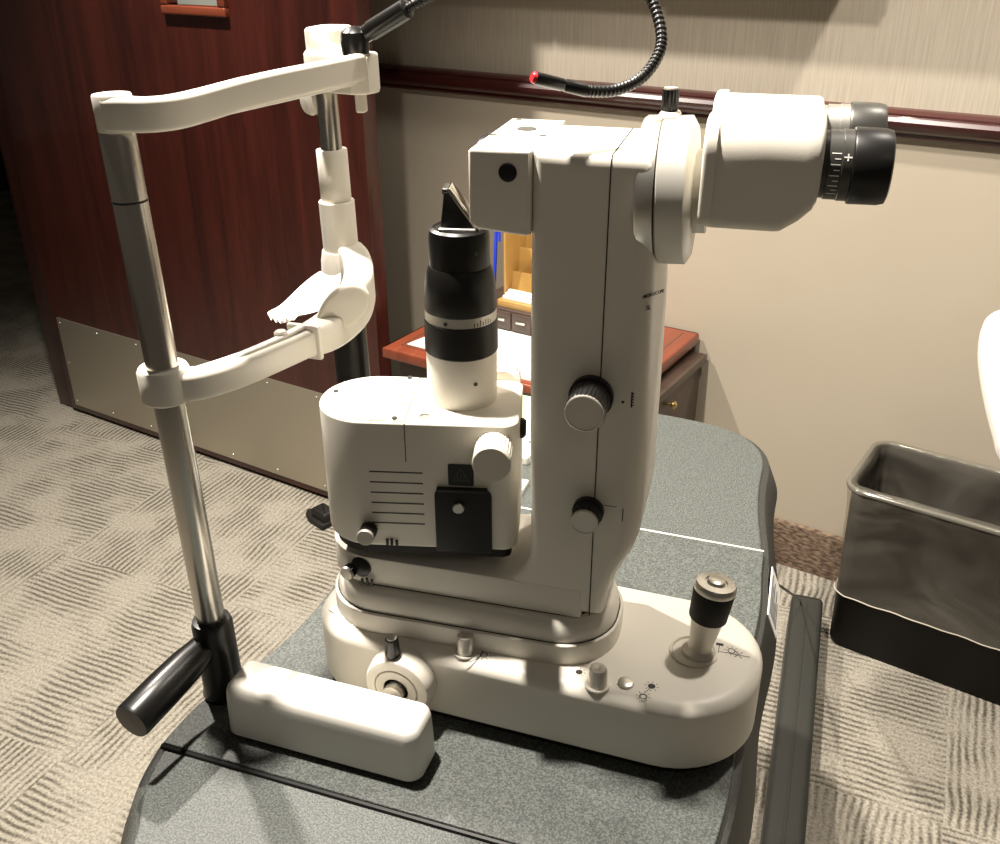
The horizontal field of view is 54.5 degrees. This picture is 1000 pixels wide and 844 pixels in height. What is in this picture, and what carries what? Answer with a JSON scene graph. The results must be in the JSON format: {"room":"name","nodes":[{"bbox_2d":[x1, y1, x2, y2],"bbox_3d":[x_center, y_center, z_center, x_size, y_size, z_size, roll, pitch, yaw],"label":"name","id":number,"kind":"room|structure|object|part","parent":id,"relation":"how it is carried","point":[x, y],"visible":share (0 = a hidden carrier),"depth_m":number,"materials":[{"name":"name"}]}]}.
{"room":"examination room","nodes":[
{"label":"examination room","id":0,"kind":"room"},
{"bbox_2d":[0,149,9,191],"bbox_3d":[-3.166,-2.349,4.638,0.081,2.700,4.100,15,31,27],"label":"wall","id":1,"kind":"structure","parent":0,"point":[4,185],"depth_m":5.59,"materials":[{"name":"paint"}]},
{"bbox_2d":[0,190,999,843],"bbox_3d":[-0.766,0.173,2.766,11.000,0.080,10.000,9,29,17],"label":"floor","id":2,"kind":"structure","parent":0,"point":[95,593],"depth_m":2.12,"materials":[{"name":"carpet"}]},
{"bbox_2d":[306,503,331,530],"bbox_3d":[-0.467,0.236,2.513,0.096,0.038,0.058,24,36,38],"label":"door stop","id":3,"kind":"object","parent":2,"relation":"on","point":[318,516],"visible":0.79,"depth_m":2.49,"materials":[{"name":"black rubber"}]},
{"bbox_2d":[121,414,822,843],"bbox_3d":[0.103,0.420,1.340,0.677,0.776,1.660,9,29,17],"label":"table","id":4,"kind":"object","parent":2,"relation":"on","point":[712,499],"visible":0.48,"depth_m":0.78,"materials":[{"name":"grey plastic"}]},
{"bbox_2d":[226,661,434,781],"bbox_3d":[-0.139,0.240,0.787,0.174,0.052,0.044,9,29,17],"label":"rail cover","id":5,"kind":"object","parent":4,"relation":"on","point":[391,736],"visible":1,"depth_m":0.77,"materials":[{"name":"white plastic"}]},
{"bbox_2d":[91,0,666,736],"bbox_3d":[-0.070,-0.050,0.766,0.379,0.593,0.411,8,28,17],"label":"chin rest frame","id":6,"kind":"object","parent":4,"relation":"on","point":[338,58],"visible":0.98,"depth_m":0.76,"materials":[{"name":"metal"}]},
{"bbox_2d":[91,91,131,133],"bbox_3d":[-0.250,-0.201,0.628,0.025,0.023,0.025,8,28,17],"label":"socket","id":7,"kind":"object","parent":6,"relation":"attached to","point":[112,110],"depth_m":0.62,"materials":[{"name":"beige plastic"}]},
{"bbox_3d":[-0.268,0.212,0.790,0.032,0.036,0.095,12,30,22],"label":"handle","id":8,"kind":"part","parent":6,"relation":"part of","materials":[{"name":"black plastic"}]},
{"bbox_2d":[191,609,240,704],"bbox_3d":[-0.242,0.201,0.834,0.037,0.080,0.037,8,28,17],"label":"socket","id":9,"kind":"object","parent":6,"relation":"attached to","point":[213,642],"depth_m":0.81,"materials":[{"name":"black plastic"}]},
{"bbox_3d":[-0.175,-0.296,0.892,0.009,0.028,0.028,-21,34,-35],"label":"tightening knob","id":10,"kind":"part","parent":6,"relation":"part of","materials":[{"name":"beige plastic"}]},
{"bbox_2d":[267,271,369,327],"bbox_3d":[-0.148,-0.107,0.836,0.087,0.042,0.074,9,29,17],"label":"cup","id":11,"kind":"object","parent":6,"relation":"on","point":[347,304],"depth_m":0.82,"materials":[{"name":"beige plastic"}]},
{"bbox_2d":[334,326,369,383],"bbox_3d":[-0.151,0.004,1.036,0.037,0.243,0.037,8,28,17],"label":"pole","id":12,"kind":"object","parent":6,"relation":"attached to","point":[351,359],"depth_m":0.99,"materials":[{"name":"black plastic"}]},
{"bbox_2d":[340,0,413,55],"bbox_3d":[-0.102,-0.324,0.806,0.068,0.053,0.025,9,29,17],"label":"lamp","id":13,"kind":"object","parent":6,"relation":"attached to","point":[354,40],"depth_m":0.80,"materials":[{"name":"black metal"}]},
{"bbox_2d":[530,71,588,96],"bbox_3d":[0.037,-0.207,0.594,0.032,0.017,0.029,9,29,17],"label":"lamp","id":14,"kind":"object","parent":6,"relation":"attached to","point":[537,78],"depth_m":0.59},
{"bbox_3d":[0.005,0.203,0.919,0.449,0.004,0.437,9,29,17],"label":"plate","id":15,"kind":"part","parent":4,"relation":"part of","materials":[{"name":"grey plastic"}]},
{"bbox_2d":[522,479,527,493],"bbox_3d":[-0.051,0.068,1.180,0.170,0.006,0.036,9,29,17],"label":"pad","id":16,"kind":"object","parent":4,"relation":"on","point":[524,482],"visible":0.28,"depth_m":1.16,"materials":[{"name":"paper"}]},
{"bbox_2d":[522,393,530,464],"bbox_3d":[-0.019,-0.004,1.309,0.185,0.014,0.170,10,29,19],"label":"folder","id":17,"kind":"object","parent":4,"relation":"on","point":[526,396],"visible":0.17,"depth_m":1.27,"materials":[{"name":"paper"}]},
{"bbox_2d":[319,86,895,770],"bbox_3d":[0.042,0.011,0.735,0.408,0.505,0.182,7,28,13],"label":"microscope","id":18,"kind":"object","parent":4,"relation":"on","point":[451,599],"visible":0.99,"depth_m":0.73,"materials":[{"name":"beige plastic"}]},
{"bbox_3d":[-0.129,0.165,0.832,0.018,0.001,0.038,-24,35,-38],"label":"metal plate","id":19,"kind":"part","parent":18,"relation":"part of","materials":[{"name":"white metal"}]},
{"bbox_3d":[-0.125,0.123,0.805,0.012,0.013,0.007,14,30,25],"label":"ribbed knob","id":20,"kind":"part","parent":18,"relation":"part of","materials":[{"name":"plastic"}]},
{"bbox_3d":[-0.103,0.086,0.755,0.014,0.015,0.017,2,27,4],"label":"ribbed knob","id":21,"kind":"part","parent":18,"relation":"part of","materials":[{"name":"plastic"}]},
{"bbox_3d":[-0.102,-0.019,0.755,0.067,0.002,0.077,2,27,4],"label":"housing lid","id":22,"kind":"part","parent":18,"relation":"part of","materials":[{"name":"white plastic"}]},
{"bbox_3d":[-0.033,0.111,0.823,0.222,0.026,0.087,7,28,13],"label":"swing arm","id":23,"kind":"part","parent":18,"relation":"part of","materials":[{"name":"beige plastic"}]},
{"bbox_3d":[-0.030,0.040,0.733,0.020,0.018,0.001,2,27,4],"label":"warning plate","id":24,"kind":"part","parent":18,"relation":"part of","materials":[{"name":"black plastic"}]},
{"bbox_2d":[447,182,480,231],"bbox_3d":[-0.025,-0.153,0.690,0.023,0.031,0.021,2,27,4],"label":"mirror","id":25,"kind":"object","parent":18,"relation":"on","point":[458,211],"depth_m":0.68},
{"bbox_3d":[-0.020,0.137,0.828,0.243,0.020,0.102,7,28,13],"label":"arm","id":26,"kind":"part","parent":18,"relation":"part of","materials":[{"name":"beige plastic"}]},
{"bbox_3d":[-0.005,0.025,0.710,0.028,0.028,0.026,2,27,4],"label":"slit width knob","id":27,"kind":"part","parent":18,"relation":"part of","materials":[{"name":"beige plastic"}]},
{"bbox_3d":[0.003,-0.034,0.798,0.028,0.028,0.026,2,27,4],"label":"slit width knob","id":28,"kind":"part","parent":18,"relation":"part of","materials":[{"name":"beige plastic"}]},
{"bbox_3d":[0.018,0.005,0.754,0.005,0.016,0.016,2,27,4],"label":"filter lever","id":29,"kind":"part","parent":18,"relation":"part of","materials":[{"name":"black plastic"}]},
{"bbox_3d":[0.057,-0.006,0.652,0.027,0.027,0.002,7,28,13],"label":"knob","id":30,"kind":"part","parent":18,"relation":"part of","materials":[{"name":"white plastic"}]},
{"bbox_3d":[0.061,0.073,0.705,0.020,0.020,0.002,7,28,13],"label":"knob","id":31,"kind":"part","parent":18,"relation":"part of","materials":[{"name":"white plastic"}]},
{"bbox_3d":[0.064,0.069,0.712,0.023,0.023,0.017,7,28,13],"label":"width knob","id":32,"kind":"part","parent":18,"relation":"part of","materials":[{"name":"plastic"}]},
{"bbox_3d":[0.060,-0.012,0.664,0.031,0.031,0.029,7,28,13],"label":"magnification knob","id":33,"kind":"part","parent":18,"relation":"part of","materials":[{"name":"plastic"}]},
{"bbox_3d":[0.109,-0.213,0.620,0.009,0.002,0.009,-8,28,-15],"label":"knob","id":34,"kind":"part","parent":18,"relation":"part of","materials":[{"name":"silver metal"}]},
{"bbox_2d":[382,326,706,420],"bbox_3d":[0.113,0.058,2.306,0.601,0.540,0.452,16,32,29],"label":"side table","id":35,"kind":"object","parent":2,"relation":"on","point":[680,372],"visible":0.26,"depth_m":2.17,"materials":[{"name":"brown wood"}]},
{"bbox_2d":[408,328,530,359],"bbox_3d":[-0.037,-0.184,2.186,0.265,0.001,0.220,16,32,29],"label":"paper sheet","id":36,"kind":"object","parent":35,"relation":"on","point":[510,343],"visible":0.21,"depth_m":2.17,"materials":[{"name":"white paper"}]},
{"bbox_2d":[496,286,530,335],"bbox_3d":[0.073,-0.263,2.282,0.220,0.052,0.191,16,32,29],"label":"drawer box","id":37,"kind":"object","parent":35,"relation":"on","point":[509,319],"visible":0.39,"depth_m":2.21,"materials":[{"name":"brown wood"}]},
{"bbox_2d":[493,231,500,280],"bbox_3d":[-0.007,-0.382,2.286,0.022,0.157,0.013,16,32,29],"label":"pen","id":38,"kind":"object","parent":37,"relation":"on","point":[497,235],"visible":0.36,"depth_m":2.27,"materials":[{"name":"blue plastic"}]},
{"bbox_3d":[0.004,-0.236,2.230,0.050,0.042,0.005,16,32,29],"label":"drawer","id":39,"kind":"part","parent":37,"relation":"part of","materials":[{"name":"brown wood"}]},
{"bbox_2d":[497,233,531,311],"bbox_3d":[0.075,-0.377,2.223,0.103,0.205,0.145,16,32,29],"label":"rack","id":40,"kind":"object","parent":37,"relation":"on","point":[517,248],"visible":0.34,"depth_m":2.24,"materials":[{"name":"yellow wood"}]},
{"bbox_3d":[0.079,-0.379,2.229,0.099,0.178,0.110,16,32,29],"label":"panel","id":41,"kind":"part","parent":40,"relation":"part of","materials":[{"name":"orange wood"}]},
{"bbox_2d":[503,295,530,304],"bbox_3d":[0.043,-0.279,2.217,0.083,0.008,0.008,16,32,29],"label":"card stack","id":42,"kind":"object","parent":40,"relation":"in","point":[507,297],"visible":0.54,"depth_m":2.21,"materials":[{"name":"paper"}]},
{"bbox_2d":[505,292,530,299],"bbox_3d":[0.049,-0.285,2.225,0.083,0.012,0.008,16,32,29],"label":"card stack","id":43,"kind":"object","parent":40,"relation":"in","point":[506,293],"visible":0.45,"depth_m":2.22,"materials":[{"name":"paper"}]},
{"bbox_2d":[508,289,530,296],"bbox_3d":[0.055,-0.291,2.232,0.083,0.016,0.008,16,32,29],"label":"card stack","id":44,"kind":"object","parent":40,"relation":"in","point":[509,290],"visible":0.44,"depth_m":2.23,"materials":[{"name":"paper"}]},
{"bbox_3d":[0.047,-0.223,2.199,0.024,0.005,0.007,16,32,29],"label":"handle","id":45,"kind":"part","parent":37,"relation":"part of","materials":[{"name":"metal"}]},
{"bbox_3d":[0.049,-0.223,2.204,0.050,0.042,0.005,16,32,29],"label":"drawer","id":46,"kind":"part","parent":37,"relation":"part of","materials":[{"name":"brown wood"}]},
{"bbox_2d":[510,345,530,380],"bbox_3d":[0.135,-0.130,2.071,0.200,0.008,0.230,14,31,26],"label":"open booklet","id":47,"kind":"object","parent":35,"relation":"on","point":[522,359],"visible":0.02,"depth_m":2.06,"materials":[{"name":"paper"}]},
{"bbox_3d":[0.375,-0.038,2.113,0.021,0.018,0.018,16,31,29],"label":"knob","id":48,"kind":"part","parent":35,"relation":"part of","materials":[{"name":"gold metal"}]},
{"bbox_3d":[0.339,-0.019,2.190,0.104,0.171,0.302,16,32,29],"label":"drawer","id":49,"kind":"part","parent":35,"relation":"part of","materials":[{"name":"brown wood"}]},
{"bbox_2d":[659,350,706,403],"bbox_3d":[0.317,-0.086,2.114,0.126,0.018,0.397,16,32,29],"label":"cabinet","id":50,"kind":"object","parent":35,"relation":"attached to","point":[690,362],"depth_m":2.15,"materials":[{"name":"brown wood"}]},
{"bbox_2d":[830,441,999,704],"bbox_3d":[0.922,0.308,1.970,0.445,0.400,0.250,17,32,30],"label":"wastebasket","id":51,"kind":"object","parent":2,"relation":"on","point":[918,588],"visible":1,"depth_m":1.94,"materials":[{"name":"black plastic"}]},
{"bbox_2d":[977,310,999,459],"bbox_3d":[0.939,0.271,1.539,0.474,0.861,0.261,9,29,17],"label":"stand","id":52,"kind":"object","parent":2,"relation":"on","point":[988,354],"visible":1,"depth_m":1.45,"materials":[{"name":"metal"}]},
{"bbox_2d":[369,0,999,536],"bbox_3d":[1.066,-0.784,1.577,4.350,2.700,0.120,16,32,29],"label":"wall","id":53,"kind":"structure","parent":0,"point":[827,336],"depth_m":2.04,"materials":[{"name":"paint"}]},
{"bbox_2d":[379,63,999,148],"bbox_3d":[1.026,-0.478,1.662,4.350,0.055,0.035,16,32,29],"label":"trim","id":54,"kind":"structure","parent":53,"relation":"attached to","point":[968,129],"depth_m":2.08,"materials":[{"name":"brown wood"}]},
{"bbox_2d":[774,517,843,581],"bbox_3d":[1.034,0.390,2.118,4.350,0.118,0.016,16,32,29],"label":"baseboard","id":55,"kind":"structure","parent":53,"relation":"attached to","point":[803,548],"depth_m":2.28,"materials":[{"name":"carpet"}]},
{"bbox_3d":[-0.451,-1.916,3.780,0.080,2.700,2.930,15,31,27],"label":"wall","id":56,"kind":"structure","parent":0,"visible":0},
{"bbox_2d":[0,92,73,407],"bbox_3d":[-1.327,-1.077,2.706,0.077,2.200,0.250,15,31,27],"label":"trim","id":57,"kind":"structure","parent":56,"relation":"attached to","point":[6,146],"depth_m":2.89,"materials":[{"name":"brown wood"}]},
{"bbox_2d":[0,0,391,495],"bbox_3d":[-0.814,-0.850,2.325,1.254,2.118,0.073,15,31,28],"label":"door","id":58,"kind":"structure","parent":56,"relation":"in","point":[234,199],"depth_m":2.45,"materials":[{"name":"brown wood"}]},
{"bbox_3d":[-0.825,-0.045,2.718,1.200,0.292,0.003,15,31,28],"label":"kick plate","id":59,"kind":"part","parent":58,"relation":"part of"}
]}

